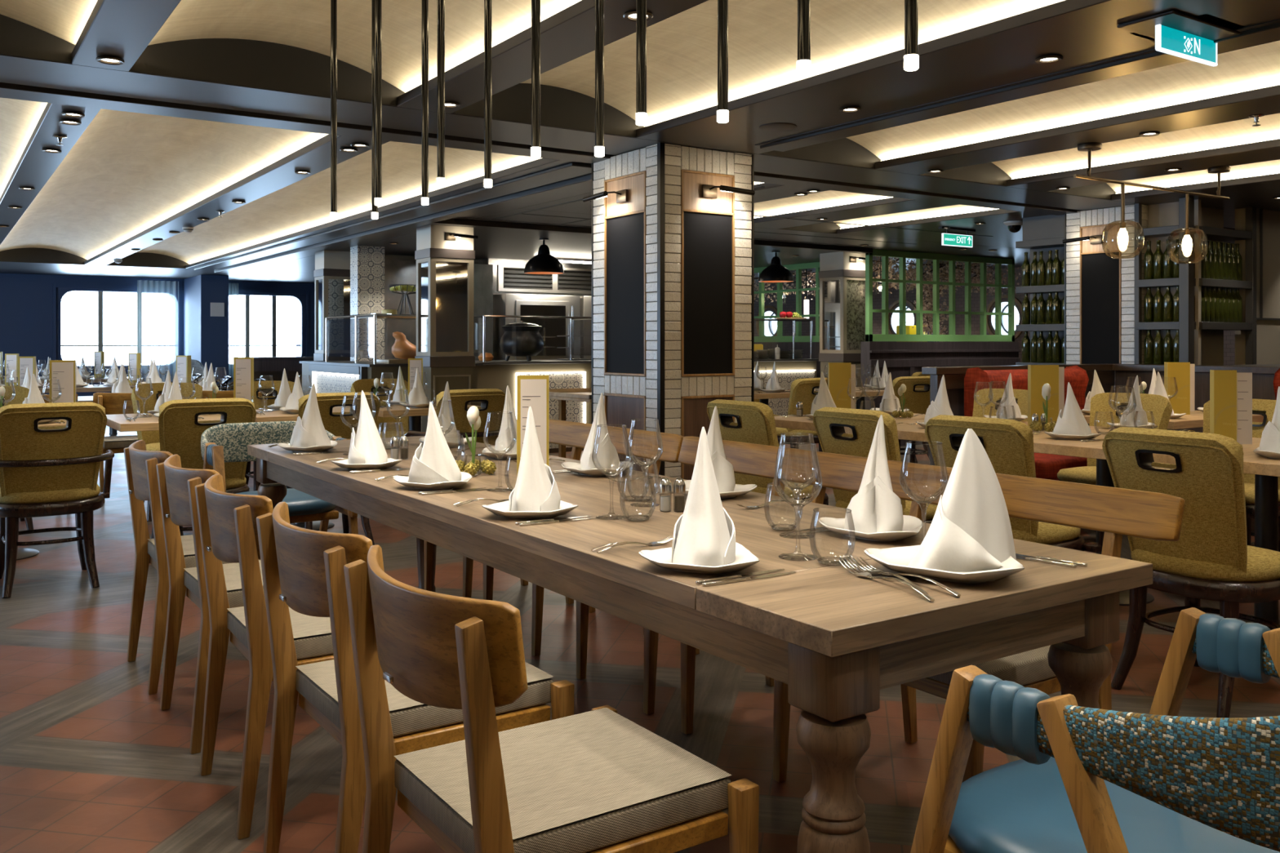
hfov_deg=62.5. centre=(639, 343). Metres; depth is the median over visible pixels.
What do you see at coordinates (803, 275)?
blossom branches
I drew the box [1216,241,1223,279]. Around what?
wine bottle
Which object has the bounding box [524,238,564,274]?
dome pendant
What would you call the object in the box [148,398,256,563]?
upholstered chair
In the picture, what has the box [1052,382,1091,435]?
napkin
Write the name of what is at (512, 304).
oven
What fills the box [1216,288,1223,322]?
wine bottle
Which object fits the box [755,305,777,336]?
window
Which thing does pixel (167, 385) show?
napkin
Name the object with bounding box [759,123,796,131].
ceiling speaker
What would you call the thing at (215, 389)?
flower vase
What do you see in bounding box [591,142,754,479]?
brick column
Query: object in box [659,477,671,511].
shaker
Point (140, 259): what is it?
trim
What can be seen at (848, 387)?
wine glass
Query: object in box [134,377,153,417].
wine glass
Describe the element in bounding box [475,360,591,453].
counter
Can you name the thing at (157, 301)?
sheer curtain
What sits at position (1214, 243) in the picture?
wine bottle
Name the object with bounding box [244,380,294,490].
upholstered chair
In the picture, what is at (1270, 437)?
napkin
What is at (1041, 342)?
wine bottle
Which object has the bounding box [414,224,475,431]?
column
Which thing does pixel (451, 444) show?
plate
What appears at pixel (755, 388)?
plate
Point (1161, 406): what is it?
upholstered chair
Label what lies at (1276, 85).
light strip
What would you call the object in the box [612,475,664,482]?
fork
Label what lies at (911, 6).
pendant
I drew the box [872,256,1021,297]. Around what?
blossom branches
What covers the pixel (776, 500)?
fork
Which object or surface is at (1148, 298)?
wine bottle
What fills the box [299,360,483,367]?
countertop
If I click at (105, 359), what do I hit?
wine glass
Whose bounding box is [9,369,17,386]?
wine glass
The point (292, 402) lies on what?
napkin
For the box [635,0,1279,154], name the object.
ceiling beam
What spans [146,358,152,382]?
napkin
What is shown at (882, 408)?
tumbler
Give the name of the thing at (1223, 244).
wine bottle
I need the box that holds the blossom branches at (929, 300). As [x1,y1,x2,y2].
[906,287,948,334]
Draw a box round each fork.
[316,457,345,462]
[318,457,346,462]
[374,475,408,480]
[377,475,408,481]
[453,498,508,505]
[456,498,506,506]
[591,535,672,551]
[596,535,672,553]
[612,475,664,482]
[736,499,782,507]
[740,500,783,508]
[839,554,928,594]
[839,559,934,601]
[850,556,960,596]
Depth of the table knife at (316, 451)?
4.32 m
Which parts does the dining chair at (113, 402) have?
leg, seat frame, seat, backrest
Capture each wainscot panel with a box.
[754,342,820,388]
[861,342,1020,446]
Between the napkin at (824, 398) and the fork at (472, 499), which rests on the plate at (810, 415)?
the napkin at (824, 398)
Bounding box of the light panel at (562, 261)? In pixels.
[559,260,591,263]
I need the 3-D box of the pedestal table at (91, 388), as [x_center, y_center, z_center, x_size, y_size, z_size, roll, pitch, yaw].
[-6.358,0.830,10.669,3.200,0.760,0.800,0,0,-34]
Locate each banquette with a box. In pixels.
[964,365,1088,479]
[1251,368,1279,532]
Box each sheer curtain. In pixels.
[137,280,178,383]
[228,282,238,391]
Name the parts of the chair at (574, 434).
leg, leg, leg, leg, leg, leg, leg, backrest, leg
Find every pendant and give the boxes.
[330,0,337,219]
[371,0,377,219]
[374,0,382,205]
[421,0,428,205]
[436,0,444,186]
[484,0,492,187]
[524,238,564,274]
[530,0,540,157]
[594,0,604,157]
[635,0,647,125]
[716,0,728,123]
[758,250,793,282]
[796,0,811,76]
[804,268,808,318]
[875,256,881,294]
[903,0,918,71]
[1073,142,1231,263]
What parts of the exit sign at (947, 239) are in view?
sign panel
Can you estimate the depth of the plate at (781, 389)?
9.63 m
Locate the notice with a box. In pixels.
[210,302,224,316]
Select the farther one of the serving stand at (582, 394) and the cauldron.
the cauldron
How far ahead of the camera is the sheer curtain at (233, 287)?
18.21 m
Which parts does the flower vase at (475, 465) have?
glass pot, stem, stem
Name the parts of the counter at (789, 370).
tile panel, lit frame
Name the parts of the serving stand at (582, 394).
leg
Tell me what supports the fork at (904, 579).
on the dining table at (837, 637)
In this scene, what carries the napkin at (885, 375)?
on the plate at (876, 388)
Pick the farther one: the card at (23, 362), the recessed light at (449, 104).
the card at (23, 362)
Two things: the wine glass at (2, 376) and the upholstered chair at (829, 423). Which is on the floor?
the upholstered chair at (829, 423)
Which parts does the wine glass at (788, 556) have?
stem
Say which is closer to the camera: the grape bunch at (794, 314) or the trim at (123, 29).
the trim at (123, 29)
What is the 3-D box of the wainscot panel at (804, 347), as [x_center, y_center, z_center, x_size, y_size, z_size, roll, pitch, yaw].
[1.743,0.598,15.112,0.120,1.224,3.100,0,0,-34]
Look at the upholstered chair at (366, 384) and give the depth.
8.55 m
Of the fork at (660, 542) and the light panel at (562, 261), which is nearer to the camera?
the fork at (660, 542)
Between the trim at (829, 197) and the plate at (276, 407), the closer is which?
the plate at (276, 407)
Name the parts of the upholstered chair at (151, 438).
leg, seat, backrest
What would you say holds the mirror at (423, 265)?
attached to the column at (444, 268)
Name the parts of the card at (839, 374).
panel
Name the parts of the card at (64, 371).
panel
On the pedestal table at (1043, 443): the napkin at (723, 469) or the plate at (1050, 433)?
the plate at (1050, 433)
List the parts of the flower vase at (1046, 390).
stem, glass pot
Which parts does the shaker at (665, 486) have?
glass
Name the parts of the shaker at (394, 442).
glass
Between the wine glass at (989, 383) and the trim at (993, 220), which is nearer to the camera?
the wine glass at (989, 383)
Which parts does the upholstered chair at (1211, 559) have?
leg, handle, backrest, leg, seat, leg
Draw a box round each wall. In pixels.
[0,273,314,395]
[384,254,496,294]
[754,266,1235,365]
[921,363,1115,465]
[1112,364,1279,432]
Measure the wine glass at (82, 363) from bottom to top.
0.238 m
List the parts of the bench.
leg, leg, leg, leg, leg, leg, leg, leg, backrest, leg, seat frame, seat, leg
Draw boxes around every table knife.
[293,451,342,454]
[294,451,348,455]
[349,467,409,473]
[351,469,409,473]
[418,487,485,494]
[421,488,490,495]
[515,515,591,525]
[519,517,598,526]
[695,568,784,585]
[702,571,795,586]
[800,526,827,531]
[806,528,831,533]
[1015,553,1087,567]
[1016,556,1076,568]
[1080,439,1103,441]
[1084,440,1103,442]
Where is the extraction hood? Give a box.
[480,257,591,296]
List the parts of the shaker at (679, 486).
glass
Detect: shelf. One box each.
[341,313,391,315]
[358,316,416,319]
[754,318,804,319]
[1015,214,1064,364]
[1134,196,1256,365]
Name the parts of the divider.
inset panel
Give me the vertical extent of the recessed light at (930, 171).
0.012 m
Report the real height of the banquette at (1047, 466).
1.051 m
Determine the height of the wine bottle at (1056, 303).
0.300 m
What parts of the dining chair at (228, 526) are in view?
maker plate, leg, backrest, leg, seat, seat frame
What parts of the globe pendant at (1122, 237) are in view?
glass globe, drop rod, bulb, drop rod, bulb, glass globe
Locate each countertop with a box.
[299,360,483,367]
[299,360,483,427]
[475,360,591,364]
[754,358,818,361]
[1228,364,1279,366]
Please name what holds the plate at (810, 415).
on the pedestal table at (804, 423)
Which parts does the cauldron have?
lid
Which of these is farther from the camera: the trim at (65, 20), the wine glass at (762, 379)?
the wine glass at (762, 379)
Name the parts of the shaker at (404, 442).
glass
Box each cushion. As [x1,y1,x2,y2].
[964,365,1088,416]
[1034,453,1087,479]
[1273,368,1279,399]
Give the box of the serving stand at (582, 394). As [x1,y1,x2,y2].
[549,387,591,457]
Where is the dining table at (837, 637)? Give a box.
[247,435,1152,852]
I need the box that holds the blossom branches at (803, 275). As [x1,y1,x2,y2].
[754,270,815,303]
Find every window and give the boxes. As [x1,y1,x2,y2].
[52,284,183,372]
[238,288,309,357]
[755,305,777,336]
[888,299,915,334]
[986,294,1023,339]
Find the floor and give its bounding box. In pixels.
[0,425,1279,852]
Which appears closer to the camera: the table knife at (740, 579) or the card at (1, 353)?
the table knife at (740, 579)
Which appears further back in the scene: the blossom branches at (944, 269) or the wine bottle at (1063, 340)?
the blossom branches at (944, 269)
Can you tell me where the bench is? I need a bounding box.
[576,435,1185,782]
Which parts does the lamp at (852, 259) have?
plate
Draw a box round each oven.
[493,293,580,359]
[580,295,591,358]
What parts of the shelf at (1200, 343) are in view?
post, panel, post, post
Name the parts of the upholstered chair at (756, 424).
handle, backrest, seat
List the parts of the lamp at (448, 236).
plate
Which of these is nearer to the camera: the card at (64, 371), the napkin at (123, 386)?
the card at (64, 371)
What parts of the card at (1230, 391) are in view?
panel, panel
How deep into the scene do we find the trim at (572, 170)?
8.38 m
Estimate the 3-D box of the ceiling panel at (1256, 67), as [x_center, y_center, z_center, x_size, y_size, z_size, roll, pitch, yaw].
[3.218,-1.210,3.174,1.095,0.140,7.660,0,0,-34]
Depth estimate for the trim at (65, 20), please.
3.86 m
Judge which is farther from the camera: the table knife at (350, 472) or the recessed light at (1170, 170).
the recessed light at (1170, 170)
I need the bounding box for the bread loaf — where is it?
[478,352,493,361]
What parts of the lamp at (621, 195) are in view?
arm, plate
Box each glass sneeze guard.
[325,314,416,364]
[473,315,591,362]
[754,319,812,359]
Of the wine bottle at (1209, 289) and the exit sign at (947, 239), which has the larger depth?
the exit sign at (947, 239)
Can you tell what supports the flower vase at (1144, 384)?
on the pedestal table at (1195, 420)
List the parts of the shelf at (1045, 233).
panel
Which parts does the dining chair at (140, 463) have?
leg, backrest, seat frame, leg, seat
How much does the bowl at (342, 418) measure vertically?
0.128 m
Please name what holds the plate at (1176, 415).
on the pedestal table at (1195, 420)
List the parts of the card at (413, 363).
panel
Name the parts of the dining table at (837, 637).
leg, leg, leg, leg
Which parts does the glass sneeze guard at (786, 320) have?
rail, post, rail, post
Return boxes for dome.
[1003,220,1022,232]
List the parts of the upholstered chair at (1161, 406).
seat, handle, backrest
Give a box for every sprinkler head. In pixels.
[52,134,66,146]
[216,210,224,217]
[1248,114,1264,126]
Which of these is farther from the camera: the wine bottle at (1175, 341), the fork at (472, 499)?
the wine bottle at (1175, 341)
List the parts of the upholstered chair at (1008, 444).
handle, backrest, seat, bentwood arm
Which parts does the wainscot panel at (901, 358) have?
moulding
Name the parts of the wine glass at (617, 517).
stem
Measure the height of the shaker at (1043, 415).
0.090 m
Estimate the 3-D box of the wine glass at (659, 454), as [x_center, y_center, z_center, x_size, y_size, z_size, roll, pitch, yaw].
[0.013,0.330,2.929,0.102,0.238,0.102,0,0,-14]
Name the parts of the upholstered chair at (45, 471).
leg, leg, seat, handle, backrest, bentwood arm, leg, leg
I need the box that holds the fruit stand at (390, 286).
[388,284,416,314]
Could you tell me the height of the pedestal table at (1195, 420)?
0.760 m
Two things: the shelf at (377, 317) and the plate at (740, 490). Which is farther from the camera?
the shelf at (377, 317)
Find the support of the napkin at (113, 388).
on the plate
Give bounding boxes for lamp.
[444,232,478,240]
[582,189,627,203]
[702,184,755,198]
[849,256,865,262]
[1062,235,1102,244]
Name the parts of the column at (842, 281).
mirror frame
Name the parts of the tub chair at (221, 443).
leg, leg, backrest, seat, seat frame, leg, rail, leg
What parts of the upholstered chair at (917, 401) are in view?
backrest, leg, handle, leg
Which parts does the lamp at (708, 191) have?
plate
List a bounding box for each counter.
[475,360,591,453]
[754,358,818,416]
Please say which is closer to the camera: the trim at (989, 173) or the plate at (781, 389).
the trim at (989, 173)
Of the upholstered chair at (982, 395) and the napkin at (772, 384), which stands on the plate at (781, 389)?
the napkin at (772, 384)
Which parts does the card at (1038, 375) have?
panel, panel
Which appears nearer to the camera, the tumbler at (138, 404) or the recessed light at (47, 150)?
the recessed light at (47, 150)
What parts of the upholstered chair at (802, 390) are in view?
leg, seat, backrest, handle, leg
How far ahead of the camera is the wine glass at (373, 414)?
4.57 m
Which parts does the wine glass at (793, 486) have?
stem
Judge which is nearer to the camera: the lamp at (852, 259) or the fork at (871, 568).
the fork at (871, 568)
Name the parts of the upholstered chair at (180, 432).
leg, backrest, handle, seat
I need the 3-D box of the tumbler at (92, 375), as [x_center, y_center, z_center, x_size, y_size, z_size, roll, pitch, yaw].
[-5.674,0.394,11.010,0.094,0.110,0.094,0,0,43]
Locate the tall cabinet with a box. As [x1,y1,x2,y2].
[384,259,493,360]
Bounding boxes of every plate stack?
[754,351,758,359]
[755,350,768,359]
[767,348,781,359]
[779,351,791,359]
[789,349,803,358]
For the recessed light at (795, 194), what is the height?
0.012 m
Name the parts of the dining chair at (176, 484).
leg, backrest, seat frame, leg, seat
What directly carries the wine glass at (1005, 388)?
on the pedestal table at (1043, 443)
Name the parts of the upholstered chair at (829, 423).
handle, backrest, seat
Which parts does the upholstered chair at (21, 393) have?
backrest, leg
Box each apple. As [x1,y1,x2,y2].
[779,311,786,317]
[786,311,792,317]
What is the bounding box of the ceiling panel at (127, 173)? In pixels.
[0,108,328,259]
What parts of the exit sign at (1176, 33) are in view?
mount plate, sign panel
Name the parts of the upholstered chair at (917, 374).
backrest, leg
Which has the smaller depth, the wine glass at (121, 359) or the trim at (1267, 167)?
the trim at (1267, 167)
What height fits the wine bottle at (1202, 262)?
0.300 m
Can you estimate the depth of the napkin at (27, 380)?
8.21 m
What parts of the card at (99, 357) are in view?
panel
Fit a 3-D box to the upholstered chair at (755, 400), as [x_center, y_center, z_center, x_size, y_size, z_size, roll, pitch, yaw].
[1.138,0.753,10.647,0.509,0.929,0.589,0,0,-34]
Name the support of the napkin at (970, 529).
on the plate at (897, 559)
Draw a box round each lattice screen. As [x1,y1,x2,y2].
[754,262,819,342]
[865,248,1014,342]
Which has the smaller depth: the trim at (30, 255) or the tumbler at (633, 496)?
the tumbler at (633, 496)
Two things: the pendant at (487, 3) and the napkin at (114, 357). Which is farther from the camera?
the napkin at (114, 357)
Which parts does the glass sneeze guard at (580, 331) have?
glass panel, rail, post, rail, post, glass panel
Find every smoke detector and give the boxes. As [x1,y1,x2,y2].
[113,259,122,263]
[182,226,194,232]
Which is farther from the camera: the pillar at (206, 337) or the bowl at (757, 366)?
the pillar at (206, 337)
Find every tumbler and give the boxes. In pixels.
[91,375,101,386]
[122,400,140,419]
[250,395,265,412]
[375,391,388,407]
[377,422,399,448]
[382,422,404,448]
[441,430,462,458]
[444,435,465,461]
[504,454,513,492]
[617,460,649,501]
[619,475,656,521]
[626,460,659,501]
[764,482,803,531]
[808,506,855,565]
[859,400,875,410]
[881,399,897,417]
[988,406,1007,419]
[997,405,1015,419]
[1093,411,1114,434]
[1133,410,1154,428]
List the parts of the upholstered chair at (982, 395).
handle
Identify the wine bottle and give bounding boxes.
[1022,252,1030,286]
[1022,293,1030,324]
[1022,331,1030,362]
[1031,251,1037,285]
[1031,293,1038,324]
[1031,331,1038,362]
[1036,250,1045,285]
[1036,293,1045,324]
[1036,331,1045,362]
[1045,250,1053,284]
[1045,292,1053,324]
[1045,331,1053,362]
[1052,249,1061,284]
[1052,292,1061,324]
[1052,330,1061,362]
[1061,249,1064,284]
[1061,296,1064,324]
[1061,334,1064,363]
[1143,240,1153,279]
[1143,287,1153,322]
[1143,329,1153,364]
[1153,240,1163,279]
[1153,286,1163,321]
[1153,329,1163,364]
[1163,239,1173,278]
[1163,286,1173,321]
[1163,329,1173,364]
[1173,238,1178,278]
[1173,285,1178,321]
[1173,329,1178,362]
[1194,295,1195,321]
[1200,240,1204,278]
[1200,286,1204,321]
[1202,287,1209,321]
[1204,250,1209,278]
[1207,240,1214,279]
[1207,287,1214,321]
[1212,241,1219,279]
[1212,287,1219,322]
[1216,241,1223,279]
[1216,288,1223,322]
[1221,242,1228,279]
[1221,288,1228,322]
[1226,242,1233,279]
[1226,288,1233,322]
[1230,243,1237,280]
[1230,288,1237,322]
[1235,244,1242,280]
[1235,288,1242,322]
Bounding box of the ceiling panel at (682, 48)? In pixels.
[520,0,1064,127]
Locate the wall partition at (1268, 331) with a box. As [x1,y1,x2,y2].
[1235,208,1279,364]
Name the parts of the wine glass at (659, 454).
stem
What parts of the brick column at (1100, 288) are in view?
panel, panel frame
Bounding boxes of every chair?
[0,386,33,529]
[0,402,114,598]
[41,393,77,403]
[93,392,161,502]
[124,440,260,694]
[131,382,203,521]
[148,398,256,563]
[155,454,265,754]
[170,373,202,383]
[172,359,204,383]
[195,473,333,839]
[200,421,358,534]
[202,390,262,398]
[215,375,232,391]
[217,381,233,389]
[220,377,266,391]
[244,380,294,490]
[256,502,574,852]
[285,391,380,545]
[343,544,759,852]
[350,378,408,438]
[404,388,505,444]
[423,418,683,656]
[706,399,828,505]
[754,399,779,416]
[775,377,827,452]
[813,407,937,524]
[892,376,929,462]
[900,372,929,463]
[910,607,1279,852]
[924,414,1104,552]
[972,388,1027,421]
[1055,392,1172,535]
[1102,426,1279,717]
[1202,399,1279,551]
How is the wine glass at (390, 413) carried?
on the dining table at (837, 637)
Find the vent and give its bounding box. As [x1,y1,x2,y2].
[497,264,591,293]
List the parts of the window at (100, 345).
frame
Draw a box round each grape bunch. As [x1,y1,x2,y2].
[389,284,416,291]
[791,311,801,317]
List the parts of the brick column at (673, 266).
panel frame, panel, panel, panel, panel, panel frame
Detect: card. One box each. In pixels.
[0,351,2,379]
[4,353,18,386]
[17,356,35,386]
[49,360,75,403]
[93,351,104,377]
[128,352,140,385]
[176,355,191,382]
[233,357,253,403]
[408,358,422,395]
[516,374,549,477]
[827,362,855,408]
[1027,364,1064,427]
[1164,362,1194,414]
[1209,369,1252,444]
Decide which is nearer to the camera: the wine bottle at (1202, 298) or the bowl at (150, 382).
the bowl at (150, 382)
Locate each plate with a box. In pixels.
[38,419,56,423]
[75,383,88,387]
[147,409,159,414]
[266,404,285,409]
[276,440,337,452]
[279,407,298,413]
[330,457,402,470]
[382,400,406,404]
[392,471,471,490]
[399,401,434,408]
[418,436,471,447]
[481,446,516,459]
[481,500,578,518]
[561,461,629,476]
[639,542,759,574]
[681,480,756,498]
[754,386,765,390]
[760,387,786,392]
[805,413,813,418]
[817,515,923,542]
[863,545,1024,583]
[870,408,909,414]
[871,386,885,390]
[915,422,925,426]
[984,414,1027,421]
[1044,431,1102,439]
[1080,408,1090,414]
[1106,422,1157,428]
[1169,413,1186,418]
[1197,407,1203,412]
[1253,447,1279,458]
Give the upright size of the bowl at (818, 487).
0.128 m
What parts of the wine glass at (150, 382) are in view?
stem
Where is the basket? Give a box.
[388,284,416,294]
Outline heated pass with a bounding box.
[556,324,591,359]
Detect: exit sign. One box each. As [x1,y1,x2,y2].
[938,226,975,247]
[1116,9,1244,66]
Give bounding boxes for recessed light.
[8,206,22,208]
[18,186,35,190]
[41,148,62,153]
[58,119,81,125]
[61,111,84,117]
[95,55,124,65]
[197,217,208,220]
[231,200,245,204]
[294,170,311,174]
[339,147,358,152]
[351,142,369,147]
[444,101,459,108]
[622,10,653,22]
[794,192,807,195]
[806,189,820,192]
[816,217,827,220]
[839,106,861,112]
[927,169,943,173]
[1035,54,1062,63]
[1055,186,1070,190]
[1138,131,1159,137]
[1164,168,1182,172]
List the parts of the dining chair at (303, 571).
leg, maker plate, backrest, leg, seat frame, seat, leg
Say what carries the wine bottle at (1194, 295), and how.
on the shelf at (1200, 343)
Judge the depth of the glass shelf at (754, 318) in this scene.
13.29 m
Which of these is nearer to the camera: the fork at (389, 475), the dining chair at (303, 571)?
the dining chair at (303, 571)
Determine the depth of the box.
14.70 m
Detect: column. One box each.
[313,250,350,360]
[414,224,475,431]
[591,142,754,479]
[818,251,868,408]
[1064,204,1147,364]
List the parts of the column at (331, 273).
mirror frame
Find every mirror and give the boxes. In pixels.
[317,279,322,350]
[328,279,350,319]
[419,262,427,351]
[435,261,468,351]
[823,280,839,350]
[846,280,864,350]
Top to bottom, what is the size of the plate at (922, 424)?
0.034 m
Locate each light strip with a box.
[757,196,893,217]
[844,208,995,228]
[883,84,1276,160]
[1015,137,1279,178]
[1118,173,1276,193]
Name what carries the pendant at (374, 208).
hanging from the light
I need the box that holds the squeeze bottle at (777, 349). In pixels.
[774,344,779,359]
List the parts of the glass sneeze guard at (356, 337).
post, rail, glass panel, post, rail, glass panel, post, rail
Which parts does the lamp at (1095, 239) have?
plate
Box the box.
[896,325,927,342]
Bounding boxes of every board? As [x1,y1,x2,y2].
[376,359,408,364]
[773,317,806,319]
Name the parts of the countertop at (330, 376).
lit frame, tile panel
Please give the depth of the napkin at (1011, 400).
6.02 m
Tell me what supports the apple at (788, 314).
on the board at (774, 317)
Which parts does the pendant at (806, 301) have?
rod, crackled glass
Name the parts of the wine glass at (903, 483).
stem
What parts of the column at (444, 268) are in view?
mirror frame, plinth moulding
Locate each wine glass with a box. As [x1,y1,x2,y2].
[0,364,9,378]
[0,379,15,405]
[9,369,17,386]
[36,369,49,387]
[37,360,46,377]
[40,364,49,386]
[41,379,62,420]
[80,363,92,386]
[87,360,96,370]
[101,363,111,386]
[104,359,112,377]
[104,368,118,386]
[119,359,128,368]
[128,368,142,385]
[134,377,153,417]
[140,362,150,376]
[158,362,168,376]
[178,377,195,399]
[191,367,204,383]
[214,367,226,383]
[257,375,274,412]
[298,374,311,395]
[340,395,358,455]
[351,391,376,420]
[380,373,394,406]
[386,389,409,443]
[413,372,427,389]
[426,400,454,435]
[483,411,516,491]
[591,424,631,519]
[628,418,662,506]
[755,365,767,391]
[773,442,822,560]
[774,432,815,538]
[846,377,863,401]
[855,364,865,388]
[863,377,879,400]
[866,364,876,389]
[899,440,948,542]
[973,382,993,417]
[988,381,1007,410]
[1108,385,1130,427]
[1113,386,1136,417]
[1125,376,1142,393]
[1161,377,1177,399]
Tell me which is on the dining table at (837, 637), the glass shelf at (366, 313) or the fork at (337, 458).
the fork at (337, 458)
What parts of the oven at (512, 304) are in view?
door, door glass, handle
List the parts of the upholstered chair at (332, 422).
leg, backrest, handle, leg, leg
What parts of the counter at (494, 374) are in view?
lit frame, tile panel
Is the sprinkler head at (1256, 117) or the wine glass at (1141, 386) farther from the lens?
the wine glass at (1141, 386)
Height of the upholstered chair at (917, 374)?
0.929 m
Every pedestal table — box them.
[0,377,143,436]
[16,419,66,559]
[38,383,141,393]
[77,395,93,402]
[106,413,255,538]
[255,406,377,530]
[346,403,479,436]
[754,390,790,406]
[773,413,925,431]
[787,386,924,409]
[844,418,1154,605]
[1082,410,1263,430]
[1152,437,1279,630]
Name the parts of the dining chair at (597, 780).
leg, maker plate, backrest, leg, seat frame, seat, leg, leg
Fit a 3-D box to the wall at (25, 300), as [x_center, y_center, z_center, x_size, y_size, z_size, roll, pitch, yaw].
[-6.696,-0.165,18.856,18.200,2.750,0.350,0,0,-34]
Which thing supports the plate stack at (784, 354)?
on the counter at (789, 370)
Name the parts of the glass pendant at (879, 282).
cord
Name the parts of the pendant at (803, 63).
rod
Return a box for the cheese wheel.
[381,309,397,314]
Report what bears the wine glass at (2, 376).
on the pedestal table at (91, 388)
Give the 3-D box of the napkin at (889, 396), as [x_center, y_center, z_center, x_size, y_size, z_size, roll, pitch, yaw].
[1.571,0.311,6.675,0.120,0.255,0.175,0,0,-22]
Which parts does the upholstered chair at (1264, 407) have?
backrest, leg, handle, seat, leg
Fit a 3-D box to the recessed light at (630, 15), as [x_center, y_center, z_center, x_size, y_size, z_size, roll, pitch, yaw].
[-0.006,-1.084,3.495,0.100,0.012,0.100,0,0,-34]
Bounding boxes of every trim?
[0,0,97,44]
[0,13,75,63]
[0,54,1235,228]
[0,82,1235,229]
[0,97,47,197]
[0,102,101,244]
[0,247,87,264]
[0,261,314,283]
[71,0,181,71]
[84,133,389,265]
[106,252,189,268]
[128,38,404,106]
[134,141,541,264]
[147,0,581,93]
[186,158,591,271]
[194,162,591,270]
[213,173,591,272]
[246,208,1030,285]
[396,0,708,113]
[428,218,872,253]
[452,83,644,137]
[455,217,881,248]
[491,199,582,219]
[516,213,912,244]
[520,191,591,213]
[560,186,764,224]
[577,200,992,236]
[754,182,827,203]
[754,190,892,217]
[754,197,958,229]
[755,18,1279,146]
[759,137,881,168]
[760,22,1279,151]
[777,221,840,233]
[833,204,995,228]
[836,208,1235,250]
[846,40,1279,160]
[875,84,1279,174]
[920,162,1011,186]
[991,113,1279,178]
[1005,138,1279,191]
[1044,182,1115,199]
[1106,159,1279,193]
[1111,173,1279,216]
[1256,208,1279,319]
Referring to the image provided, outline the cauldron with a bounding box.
[499,320,543,361]
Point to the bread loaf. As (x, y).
(489, 357)
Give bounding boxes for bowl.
[37,360,46,370]
[40,364,49,376]
[41,379,62,401]
[80,364,92,376]
[101,363,111,375]
[134,378,153,399]
[257,375,274,395]
[340,395,358,427]
[380,373,394,391]
[386,390,409,418]
[483,412,516,454]
[591,425,631,475]
[628,419,662,466]
[755,365,767,379]
[773,443,822,506]
[774,433,815,489]
[855,364,865,377]
[866,364,876,377]
[899,441,948,502]
[973,382,993,405]
[1108,386,1130,411]
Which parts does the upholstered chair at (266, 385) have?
leg, leg, handle, backrest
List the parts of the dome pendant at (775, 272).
stem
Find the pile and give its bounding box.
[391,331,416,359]
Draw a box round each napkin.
[21,366,31,389]
[22,373,44,404]
[35,368,41,386]
[42,356,49,377]
[74,359,84,385]
[78,358,88,377]
[106,360,119,383]
[108,356,119,376]
[111,363,122,392]
[114,364,132,392]
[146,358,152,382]
[147,360,162,383]
[154,369,171,411]
[164,371,182,402]
[198,362,208,386]
[201,363,218,391]
[274,368,291,406]
[285,372,303,409]
[289,382,330,447]
[347,390,387,463]
[392,365,408,401]
[407,402,462,484]
[408,367,429,404]
[437,381,458,442]
[494,385,516,453]
[508,406,560,511]
[580,392,619,470]
[671,426,735,566]
[706,405,735,496]
[754,360,763,387]
[765,361,780,390]
[810,371,836,414]
[844,414,903,533]
[869,360,880,385]
[879,360,888,387]
[879,372,900,411]
[907,428,1016,571]
[924,374,953,424]
[996,373,1021,418]
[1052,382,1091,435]
[1084,369,1104,410]
[1120,375,1147,426]
[1148,368,1156,394]
[1153,371,1174,414]
[1259,386,1279,453]
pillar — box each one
[183,275,228,391]
[350,245,384,361]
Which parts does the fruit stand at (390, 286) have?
leg, leg, leg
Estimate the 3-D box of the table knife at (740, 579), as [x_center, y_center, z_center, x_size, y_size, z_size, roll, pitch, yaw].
[0.209,0.447,2.009,0.221,0.008,0.017,0,0,-32]
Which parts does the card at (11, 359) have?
panel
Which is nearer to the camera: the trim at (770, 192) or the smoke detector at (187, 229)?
the trim at (770, 192)
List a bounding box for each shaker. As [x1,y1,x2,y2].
[390,435,399,459]
[400,435,408,459]
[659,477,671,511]
[673,477,685,511]
[795,401,801,416]
[797,401,803,415]
[1031,413,1038,431]
[1040,413,1045,431]
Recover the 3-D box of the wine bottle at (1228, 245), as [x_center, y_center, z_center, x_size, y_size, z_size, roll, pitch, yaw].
[4.657,-0.645,8.356,0.071,0.300,0.070,0,0,-34]
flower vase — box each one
[0,386,5,407]
[208,382,218,414]
[373,377,386,406]
[455,405,496,475]
[892,383,913,417]
[1029,382,1056,431]
[1138,381,1146,393]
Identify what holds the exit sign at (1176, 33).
attached to the ceiling beam
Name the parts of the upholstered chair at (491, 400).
bentwood arm, backrest, handle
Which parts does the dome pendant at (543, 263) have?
stem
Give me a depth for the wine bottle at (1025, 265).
9.19 m
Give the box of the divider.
[253,356,313,395]
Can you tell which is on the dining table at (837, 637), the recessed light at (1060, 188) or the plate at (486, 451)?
the plate at (486, 451)
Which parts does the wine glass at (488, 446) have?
stem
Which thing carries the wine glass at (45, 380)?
on the pedestal table at (22, 553)
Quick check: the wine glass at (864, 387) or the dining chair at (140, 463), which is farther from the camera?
the wine glass at (864, 387)

